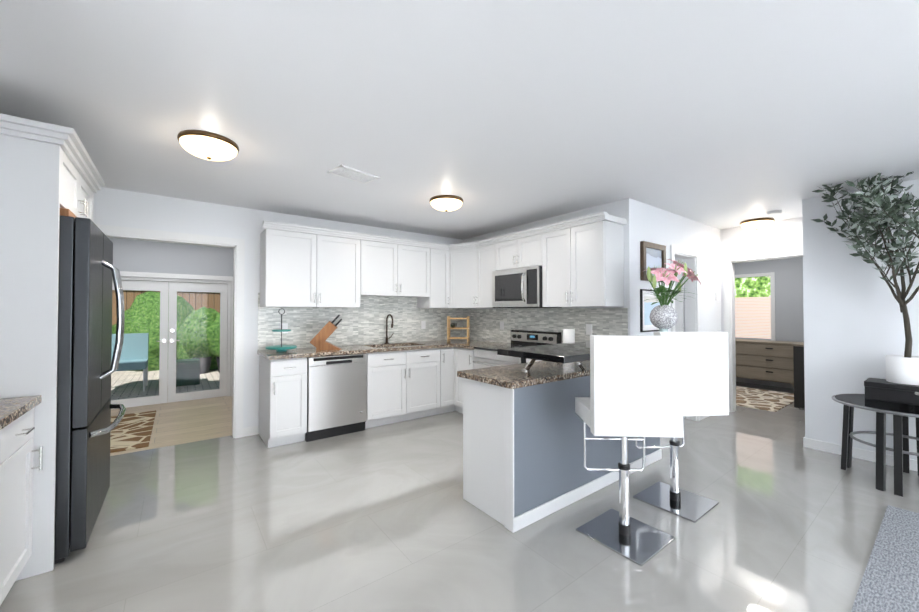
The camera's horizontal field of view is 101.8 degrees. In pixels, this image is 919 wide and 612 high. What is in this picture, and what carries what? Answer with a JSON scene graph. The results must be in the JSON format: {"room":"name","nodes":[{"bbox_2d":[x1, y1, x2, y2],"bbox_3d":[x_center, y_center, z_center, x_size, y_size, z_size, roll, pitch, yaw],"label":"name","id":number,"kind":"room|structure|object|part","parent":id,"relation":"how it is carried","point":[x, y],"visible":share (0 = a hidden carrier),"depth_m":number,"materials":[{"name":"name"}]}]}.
{"room":"kitchen","nodes":[
{"label":"kitchen","id":0,"kind":"room"},
{"bbox_2d":[108,237,233,373],"bbox_3d":[-4.136,0.194,5.678,4.240,2.480,0.120,1,-1,-37],"label":"wall","id":1,"kind":"structure","parent":0,"point":[130,255],"depth_m":5.51,"materials":[{"name":"grey paint"}]},
{"bbox_2d":[111,271,232,407],"bbox_3d":[-4.308,0.477,5.520,1.720,1.910,0.118,1,-1,-37],"label":"french door","id":2,"kind":"structure","parent":1,"relation":"in","point":[167,286],"depth_m":5.55,"materials":[{"name":"white"}]},
{"bbox_2d":[93,187,462,433],"bbox_3d":[-1.841,0.177,4.502,4.890,2.480,0.120,1,-1,-37],"label":"wall","id":3,"kind":"structure","parent":0,"point":[120,208],"depth_m":4.04,"materials":[{"name":"white paint"}]},
{"bbox_2d":[260,224,323,306],"bbox_3d":[-1.884,-0.405,4.182,0.573,0.837,0.350,1,-1,-37],"label":"upper cabinet","id":4,"kind":"object","parent":3,"relation":"attached to","point":[291,259],"depth_m":4.04,"materials":[{"name":"white wood"}]},
{"bbox_2d":[324,232,367,307],"bbox_3d":[-1.498,-0.401,4.473,0.636,0.837,0.350,1,-1,-37],"label":"upper cabinet","id":5,"kind":"object","parent":3,"relation":"attached to","point":[345,257],"depth_m":4.38,"materials":[{"name":"white wood"}]},
{"bbox_2d":[258,293,461,349],"bbox_3d":[-1.087,0.183,4.988,2.859,0.638,0.008,1,-1,-37],"label":"tile backsplash","id":6,"kind":"structure","parent":3,"relation":"attached to","point":[364,323],"depth_m":4.86,"materials":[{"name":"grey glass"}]},
{"bbox_2d":[282,323,287,332],"bbox_3d":[-2.008,0.257,4.282,0.072,0.115,0.008,1,-1,-37],"label":"electrical outlet plate","id":7,"kind":"object","parent":6,"relation":"attached to","point":[284,325],"depth_m":4.28,"materials":[{"name":"white plastic"}]},
{"bbox_2d":[421,321,425,328],"bbox_3d":[-0.523,0.273,5.402,0.072,0.115,0.008,1,-1,-37],"label":"electrical outlet plate","id":8,"kind":"object","parent":6,"relation":"attached to","point":[423,326],"depth_m":5.40,"materials":[{"name":"white plastic"}]},
{"bbox_2d":[368,236,403,296],"bbox_3d":[-1.071,-0.472,4.796,0.553,0.686,0.350,1,-1,-37],"label":"upper cabinet","id":9,"kind":"object","parent":3,"relation":"attached to","point":[385,257],"depth_m":4.70,"materials":[{"name":"white wood"}]},
{"bbox_2d":[392,244,427,299],"bbox_3d":[-0.726,-0.468,5.056,0.553,0.686,0.350,1,-1,-37],"label":"upper cabinet","id":10,"kind":"object","parent":3,"relation":"attached to","point":[415,255],"depth_m":4.96,"materials":[{"name":"white wood"}]},
{"bbox_2d":[417,244,447,307],"bbox_3d":[-0.379,-0.389,5.289,0.403,0.837,0.394,1,-1,-37],"label":"upper cabinet","id":11,"kind":"object","parent":3,"relation":"attached to","point":[436,296],"depth_m":5.17,"materials":[{"name":"white wood"}]},
{"bbox_2d":[0,382,918,611],"bbox_3d":[1.609,1.435,3.603,10.700,0.060,10.320,1,-1,-37],"label":"floor","id":12,"kind":"structure","parent":0,"point":[385,518],"depth_m":2.29,"materials":[{"name":"concrete"}]},
{"bbox_2d":[0,427,11,605],"bbox_3d":[-1.873,0.927,0.988,0.618,0.880,1.041,1,-1,-37],"label":"base cabinet","id":13,"kind":"object","parent":12,"relation":"on","point":[6,435],"depth_m":1.62,"materials":[{"name":"white wood"}]},
{"bbox_2d":[8,407,39,591],"bbox_3d":[-2.270,0.935,1.514,0.618,0.880,0.520,1,-1,-37],"label":"base cabinet","id":14,"kind":"object","parent":12,"relation":"on","point":[17,427],"depth_m":1.79,"materials":[{"name":"white wood"}]},
{"bbox_2d":[0,395,41,430],"bbox_3d":[-1.592,0.461,0.642,0.643,0.040,2.740,1,-1,-37],"label":"countertop","id":15,"kind":"structure","parent":14,"relation":"on","point":[11,410],"depth_m":1.71,"materials":[{"name":"brown stone"}]},
{"bbox_2d":[0,113,104,580],"bbox_3d":[-2.658,0.224,2.152,0.753,2.320,1.060,1,-1,-37],"label":"cabinet","id":16,"kind":"object","parent":12,"relation":"on","point":[48,171],"visible":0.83,"depth_m":1.93,"materials":[{"name":"white wood"}]},
{"bbox_2d":[54,215,125,563],"bbox_3d":[-2.599,0.450,2.224,0.901,1.870,0.910,1,-1,-37],"label":"fridge","id":17,"kind":"object","parent":12,"relation":"on","point":[89,273],"visible":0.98,"depth_m":2.06,"materials":[{"name":"black metal"}]},
{"bbox_2d":[60,208,76,217],"bbox_3d":[-2.453,-0.511,2.059,0.480,0.043,0.390,1,-1,-37],"label":"tray","id":18,"kind":"object","parent":17,"relation":"on","point":[65,212],"visible":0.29,"depth_m":2.04,"materials":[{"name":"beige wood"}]},
{"bbox_2d":[110,410,155,452],"bbox_3d":[-3.875,1.405,4.185,0.680,0.013,1.650,1,-1,-37],"label":"rug","id":19,"kind":"object","parent":12,"relation":"on","point":[131,431],"visible":0.5,"depth_m":4.13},
{"bbox_2d":[306,353,366,441],"bbox_3d":[-1.486,0.977,4.274,0.640,0.875,0.633,1,-1,-37],"label":"dishwasher","id":20,"kind":"object","parent":12,"relation":"on","point":[336,395],"visible":0.9,"depth_m":4.01,"materials":[{"name":"silver metal"}]},
{"bbox_2d":[257,339,509,447],"bbox_3d":[-0.751,0.957,4.526,2.863,0.921,1.133,1,-1,-37],"label":"base cabinets","id":21,"kind":"object","parent":12,"relation":"on","point":[411,380],"visible":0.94,"depth_m":4.38,"materials":[{"name":"white wood"}]},
{"bbox_2d":[265,308,296,351],"bbox_3d":[-1.924,0.258,4.038,0.316,0.463,0.316,1,-1,-37],"label":"stand","id":22,"kind":"object","parent":21,"relation":"on","point":[280,348],"visible":1,"depth_m":4.00,"materials":[{"name":"teal ceramic"}]},
{"bbox_2d":[310,315,341,349],"bbox_3d":[-1.499,0.293,4.204,0.342,0.397,0.120,0,-1,-15],"label":"knife block","id":23,"kind":"object","parent":21,"relation":"on","point":[318,341],"visible":1,"depth_m":4.14,"materials":[{"name":"brown wood"}]},
{"bbox_2d":[384,314,393,343],"bbox_3d":[-0.895,0.304,4.944,0.135,0.396,0.210,1,-1,-37],"label":"faucet","id":24,"kind":"object","parent":21,"relation":"on","point":[387,338],"visible":1,"depth_m":4.97,"materials":[{"name":"brown metal"}]},
{"bbox_2d":[447,316,469,341],"bbox_3d":[-0.027,0.327,5.316,0.355,0.360,0.325,1,-1,-37],"label":"wine rack","id":25,"kind":"object","parent":21,"relation":"on","point":[451,325],"visible":1,"depth_m":5.26,"materials":[{"name":"brown wood"}]},
{"bbox_2d":[473,330,560,368],"bbox_3d":[0.651,0.860,4.392,0.766,1.112,0.750,1,-1,-37],"label":"range","id":26,"kind":"object","parent":12,"relation":"on","point":[486,356],"visible":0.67,"depth_m":4.41,"materials":[{"name":"silver metal"}]},
{"bbox_2d":[461,353,661,532],"bbox_3d":[0.762,0.961,3.301,1.920,0.880,1.103,1,-1,-37],"label":"kitchen island","id":27,"kind":"object","parent":12,"relation":"on","point":[523,466],"depth_m":2.52,"materials":[{"name":"white"}]},
{"bbox_2d":[457,353,589,388],"bbox_3d":[0.926,0.495,3.067,1.948,0.040,0.555,1,-1,-37],"label":"island countertop","id":28,"kind":"structure","parent":27,"relation":"on","point":[521,376],"depth_m":2.59,"materials":[{"name":"brown stone"}]},
{"bbox_2d":[644,259,700,331],"bbox_3d":[1.829,-0.053,3.264,0.661,0.728,0.438,1,-1,-37],"label":"vase","id":29,"kind":"object","parent":28,"relation":"on","point":[663,317],"visible":0.96,"depth_m":3.21,"materials":[{"name":"white ceramic"}]},
{"bbox_2d":[525,349,588,356],"bbox_3d":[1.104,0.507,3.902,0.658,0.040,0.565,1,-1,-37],"label":"island countertop","id":30,"kind":"structure","parent":27,"relation":"on","point":[536,352],"depth_m":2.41,"materials":[{"name":"glass"}]},
{"bbox_2d":[563,329,574,342],"bbox_3d":[1.168,0.368,3.987,0.124,0.240,0.124,1,-1,-37],"label":"paper towel roll","id":31,"kind":"object","parent":30,"relation":"on","point":[568,335],"visible":0.75,"depth_m":3.94,"materials":[{"name":"white paper"}]},
{"bbox_2d":[575,335,682,566],"bbox_3d":[1.000,0.778,2.269,0.636,1.215,0.628,1,-1,-37],"label":"stool","id":32,"kind":"object","parent":12,"relation":"on","point":[636,385],"visible":1,"depth_m":2.07,"materials":[{"name":"silver metal"}]},
{"bbox_2d":[633,331,728,522],"bbox_3d":[1.540,0.784,2.675,0.628,1.215,0.609,1,-1,-37],"label":"stool","id":33,"kind":"object","parent":12,"relation":"on","point":[705,375],"visible":0.71,"depth_m":2.48,"materials":[{"name":"silver metal"}]},
{"bbox_2d":[736,386,793,411],"bbox_3d":[4.339,1.435,6.212,1.600,0.011,1.800,1,-1,-37],"label":"bedroom rug","id":34,"kind":"object","parent":12,"relation":"on","point":[768,400],"visible":0.29,"depth_m":5.68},
{"bbox_2d":[735,339,798,386],"bbox_3d":[5.319,1.038,6.737,0.510,0.828,1.270,1,-1,-37],"label":"dresser","id":35,"kind":"object","parent":12,"relation":"on","point":[766,360],"visible":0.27,"depth_m":6.43,"materials":[{"name":"brown wood"}]},
{"bbox_2d":[791,342,804,408],"bbox_3d":[5.221,0.980,5.048,0.540,0.890,1.010,1,-1,-37],"label":"base cabinet","id":36,"kind":"object","parent":12,"relation":"on","point":[799,384],"visible":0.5,"depth_m":5.24,"materials":[{"name":"grey"}]},
{"bbox_2d":[831,394,918,496],"bbox_3d":[3.495,1.085,2.950,0.782,0.620,0.782,1,-1,-37],"label":"round table","id":37,"kind":"object","parent":12,"relation":"on","point":[902,413],"visible":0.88,"depth_m":2.87,"materials":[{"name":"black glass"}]},
{"bbox_2d":[864,378,918,404],"bbox_3d":[3.676,0.703,3.018,0.301,0.143,0.526,1,-1,-37],"label":"box","id":38,"kind":"object","parent":37,"relation":"on","point":[880,389],"visible":1,"depth_m":3.02,"materials":[{"name":"black"}]},
{"bbox_2d":[811,172,918,384],"bbox_3d":[3.537,-0.592,2.928,0.771,2.439,1.252,1,-1,-37],"label":"plant","id":39,"kind":"object","parent":38,"relation":"on","point":[902,369],"visible":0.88,"depth_m":3.04,"materials":[{"name":"green plant"}]},
{"bbox_2d":[851,505,918,611],"bbox_3d":[2.740,1.362,1.081,2.170,0.012,2.130,1,-1,-37],"label":"rug","id":40,"kind":"object","parent":12,"relation":"on","point":[890,581],"visible":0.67,"depth_m":1.94,"materials":[{"name":"grey carpet"}]},
{"bbox_2d":[0,0,918,239],"bbox_3d":[1.609,-1.125,3.640,10.700,0.100,10.320,1,-1,-37],"label":"ceiling","id":41,"kind":"structure","parent":0,"point":[496,115],"depth_m":1.99,"materials":[{"name":"white paint"}]},
{"bbox_2d":[177,130,238,160],"bbox_3d":[-1.654,-1.028,2.469,0.342,0.125,0.342,1,-1,-37],"label":"ceiling light","id":42,"kind":"object","parent":41,"relation":"attached to","point":[207,145],"visible":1,"depth_m":2.38,"materials":[{"name":"white glass"}]},
{"bbox_2d":[327,164,379,183],"bbox_3d":[-0.864,-1.076,3.065,0.210,0.012,0.360,-1,-1,41],"label":"ceiling vent","id":43,"kind":"object","parent":41,"relation":"in","point":[347,172],"visible":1,"depth_m":3.04,"materials":[{"name":"white plastic"}]},
{"bbox_2d":[430,195,462,211],"bbox_3d":[-0.131,-1.010,3.754,0.342,0.125,0.342,1,-1,-37],"label":"ceiling light","id":44,"kind":"object","parent":41,"relation":"attached to","point":[446,203],"visible":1,"depth_m":3.65,"materials":[{"name":"white glass"}]},
{"bbox_2d":[740,217,774,229],"bbox_3d":[3.683,-0.998,4.625,0.342,0.125,0.342,1,-1,-37],"label":"ceiling light","id":45,"kind":"object","parent":41,"relation":"attached to","point":[756,224],"visible":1,"depth_m":4.53,"materials":[{"name":"white glass"}]},
{"bbox_2d":[767,210,781,214],"bbox_3d":[3.554,-1.051,4.215,0.130,0.030,0.130,1,-1,-37],"label":"smoke detector","id":46,"kind":"object","parent":41,"relation":"attached to","point":[775,212],"visible":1,"depth_m":4.18,"materials":[{"name":"white plastic"}]},
{"bbox_2d":[463,198,635,342],"bbox_3d":[0.915,0.182,4.808,0.120,2.480,2.710,1,-1,-37],"label":"wall","id":47,"kind":"structure","parent":0,"point":[624,208],"depth_m":3.76,"materials":[{"name":"white paint"}]},
{"bbox_2d":[444,242,475,307],"bbox_3d":[0.071,-0.398,5.362,0.569,0.856,0.819,1,-1,-37],"label":"upper cabinet","id":48,"kind":"object","parent":47,"relation":"attached to","point":[462,256],"depth_m":5.16,"materials":[{"name":"white wood"}]},
{"bbox_2d":[476,240,495,307],"bbox_3d":[0.457,-0.393,5.012,0.373,0.837,0.435,1,-1,-37],"label":"upper cabinet","id":49,"kind":"object","parent":47,"relation":"attached to","point":[486,252],"depth_m":4.91,"materials":[{"name":"white wood"}]},
{"bbox_2d":[496,236,511,270],"bbox_3d":[0.730,-0.631,4.673,0.350,0.372,0.441,1,-1,-37],"label":"upper cabinet","id":50,"kind":"object","parent":47,"relation":"attached to","point":[503,247],"depth_m":4.62,"materials":[{"name":"white wood"}]},
{"bbox_2d":[512,228,543,268],"bbox_3d":[0.922,-0.634,4.417,0.350,0.372,0.441,1,-1,-37],"label":"upper cabinet","id":51,"kind":"object","parent":47,"relation":"attached to","point":[528,249],"depth_m":4.30,"materials":[{"name":"white wood"}]},
{"bbox_2d":[492,266,561,307],"bbox_3d":[0.777,-0.207,4.502,0.470,0.462,0.750,1,-1,-37],"label":"microwave","id":52,"kind":"object","parent":51,"relation":"attached to","point":[517,288],"visible":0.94,"depth_m":4.33,"materials":[{"name":"silver metal"}]},
{"bbox_2d":[462,308,627,343],"bbox_3d":[0.864,0.180,4.768,0.008,0.638,2.670,1,-1,-37],"label":"tile backsplash","id":53,"kind":"structure","parent":47,"relation":"attached to","point":[484,323],"depth_m":4.54,"materials":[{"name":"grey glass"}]},
{"bbox_2d":[500,321,503,329],"bbox_3d":[0.582,0.269,5.125,0.008,0.115,0.072,1,-1,-37],"label":"electrical outlet plate","id":54,"kind":"object","parent":53,"relation":"attached to","point":[501,322],"depth_m":5.12,"materials":[{"name":"white plastic"}]},
{"bbox_2d":[586,324,591,334],"bbox_3d":[1.401,0.253,4.039,0.008,0.115,0.072,1,-1,-37],"label":"electrical outlet plate","id":55,"kind":"object","parent":53,"relation":"attached to","point":[588,326],"depth_m":4.04,"materials":[{"name":"white plastic"}]},
{"bbox_2d":[542,224,563,306],"bbox_3d":[1.186,-0.407,4.064,0.350,0.837,0.435,1,-1,-37],"label":"upper cabinet","id":56,"kind":"object","parent":47,"relation":"attached to","point":[553,270],"depth_m":4.02,"materials":[{"name":"white wood"}]},
{"bbox_2d":[564,216,623,306],"bbox_3d":[1.376,-0.411,3.811,0.350,0.837,0.440,1,-1,-37],"label":"upper cabinet","id":57,"kind":"object","parent":47,"relation":"attached to","point":[580,260],"depth_m":3.67,"materials":[{"name":"white wood"}]},
{"bbox_2d":[635,200,720,334],"bbox_3d":[2.221,0.187,5.168,2.400,2.480,1.786,1,-1,-37],"label":"wall","id":58,"kind":"structure","parent":0,"point":[656,225],"depth_m":4.22,"materials":[{"name":"white paint"}]},
{"bbox_3d":[2.049,0.050,3.953,0.500,0.440,0.020,1,-1,-37],"label":"picture frame","id":59,"kind":"part","parent":58,"relation":"part of","materials":[{"name":"black wood"}]},
{"bbox_3d":[2.057,-0.460,3.957,0.490,0.400,0.035,1,-1,-37],"label":"picture frame","id":60,"kind":"part","parent":58,"relation":"part of","materials":[{"name":"brown wood"}]},
{"bbox_2d":[675,259,683,331],"bbox_3d":[2.608,0.415,4.917,0.141,2.000,0.599,1,-1,-37],"label":"door leaf","id":61,"kind":"structure","parent":58,"relation":"attached to","point":[679,309],"depth_m":4.73,"materials":[{"name":"white wood"}]},
{"bbox_2d":[720,217,802,331],"bbox_3d":[4.577,0.169,3.936,0.120,2.480,3.090,1,-1,-37],"label":"wall","id":62,"kind":"structure","parent":0,"point":[781,235],"depth_m":4.79,"materials":[{"name":"white paint"}]},
{"bbox_2d":[735,257,803,341],"bbox_3d":[5.987,0.205,6.469,0.120,2.480,4.000,1,-1,-37],"label":"wall","id":63,"kind":"structure","parent":0,"point":[789,317],"depth_m":6.62,"materials":[{"name":"grey paint"}]},
{"bbox_2d":[735,272,775,340],"bbox_3d":[5.386,0.038,7.177,0.070,1.285,1.090,1,-1,-37],"label":"window","id":64,"kind":"structure","parent":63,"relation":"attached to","point":[755,305],"depth_m":7.00,"materials":[{"name":"white"}]},
{"bbox_2d":[802,179,918,459],"bbox_3d":[4.752,0.143,2.127,0.120,2.480,4.150,1,-1,-37],"label":"wall","id":65,"kind":"structure","parent":0,"point":[854,332],"depth_m":3.52,"materials":[{"name":"white paint"}]},
{"bbox_3d":[1.098,0.137,1.708,6.460,2.480,8.120,1,-1,-37],"label":"wall","id":66,"kind":"structure","parent":0,"visible":0},
{"bbox_2d":[95,224,917,470],"bbox_3d":[2.589,0.327,2.905,9.595,2.135,8.000,1,-1,-37],"label":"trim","id":67,"kind":"structure","parent":66,"relation":"attached to","point":[692,305],"depth_m":4.03,"materials":[{"name":"white wood"}]},
{"label":"outside","id":68,"kind":"structure","parent":0,"visible":0},
{"bbox_2d":[110,369,219,401],"bbox_3d":[-5.781,1.520,8.175,13.000,0.060,5.880,1,-1,-37],"label":"patio floor","id":69,"kind":"structure","parent":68,"point":[121,390],"depth_m":7.01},
{"bbox_2d":[112,291,193,370],"bbox_3d":[-7.370,0.752,9.094,1.718,2.221,1.714,1,-1,-37],"label":"hedge","id":70,"kind":"object","parent":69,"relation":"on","point":[150,313],"depth_m":8.63,"materials":[{"name":"green plant"}]},
{"bbox_2d":[111,333,199,391],"bbox_3d":[-5.515,0.984,6.724,1.370,0.970,0.670,1,-1,-37],"label":"patio chairs","id":71,"kind":"object","parent":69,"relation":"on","point":[135,361],"depth_m":6.79,"materials":[{"name":"teal"}]},
{"bbox_2d":[112,290,219,324],"bbox_3d":[-7.220,0.527,10.098,13.000,1.980,0.200,1,-1,-37],"label":"fence","id":72,"kind":"object","parent":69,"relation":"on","point":[194,302],"depth_m":10.05,"materials":[{"name":"brown wood"}]},
{"bbox_2d":[176,308,217,369],"bbox_3d":[-6.096,0.883,8.992,1.150,1.687,1.213,1,-1,-37],"label":"hedge","id":73,"kind":"object","parent":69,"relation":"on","point":[181,353],"depth_m":8.70,"materials":[{"name":"green plant"}]},
{"bbox_2d":[192,356,219,373],"bbox_3d":[-5.493,1.312,8.352,0.874,0.360,0.377,0,-1,-7],"label":"planter","id":74,"kind":"object","parent":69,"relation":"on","point":[205,366],"depth_m":8.23,"materials":[{"name":"grey"}]},
{"bbox_2d":[181,307,215,358],"bbox_3d":[-5.743,0.633,8.320,0.746,1.253,0.718,1,-1,-37],"label":"bush","id":75,"kind":"object","parent":74,"relation":"in","point":[189,335],"depth_m":8.08,"materials":[{"name":"green plant"}]},
{"bbox_2d":[206,313,219,356],"bbox_3d":[-5.245,0.671,8.379,0.790,1.199,0.753,1,-1,-37],"label":"bush","id":76,"kind":"object","parent":74,"relation":"in","point":[213,332],"depth_m":8.10,"materials":[{"name":"green plant"}]}
]}

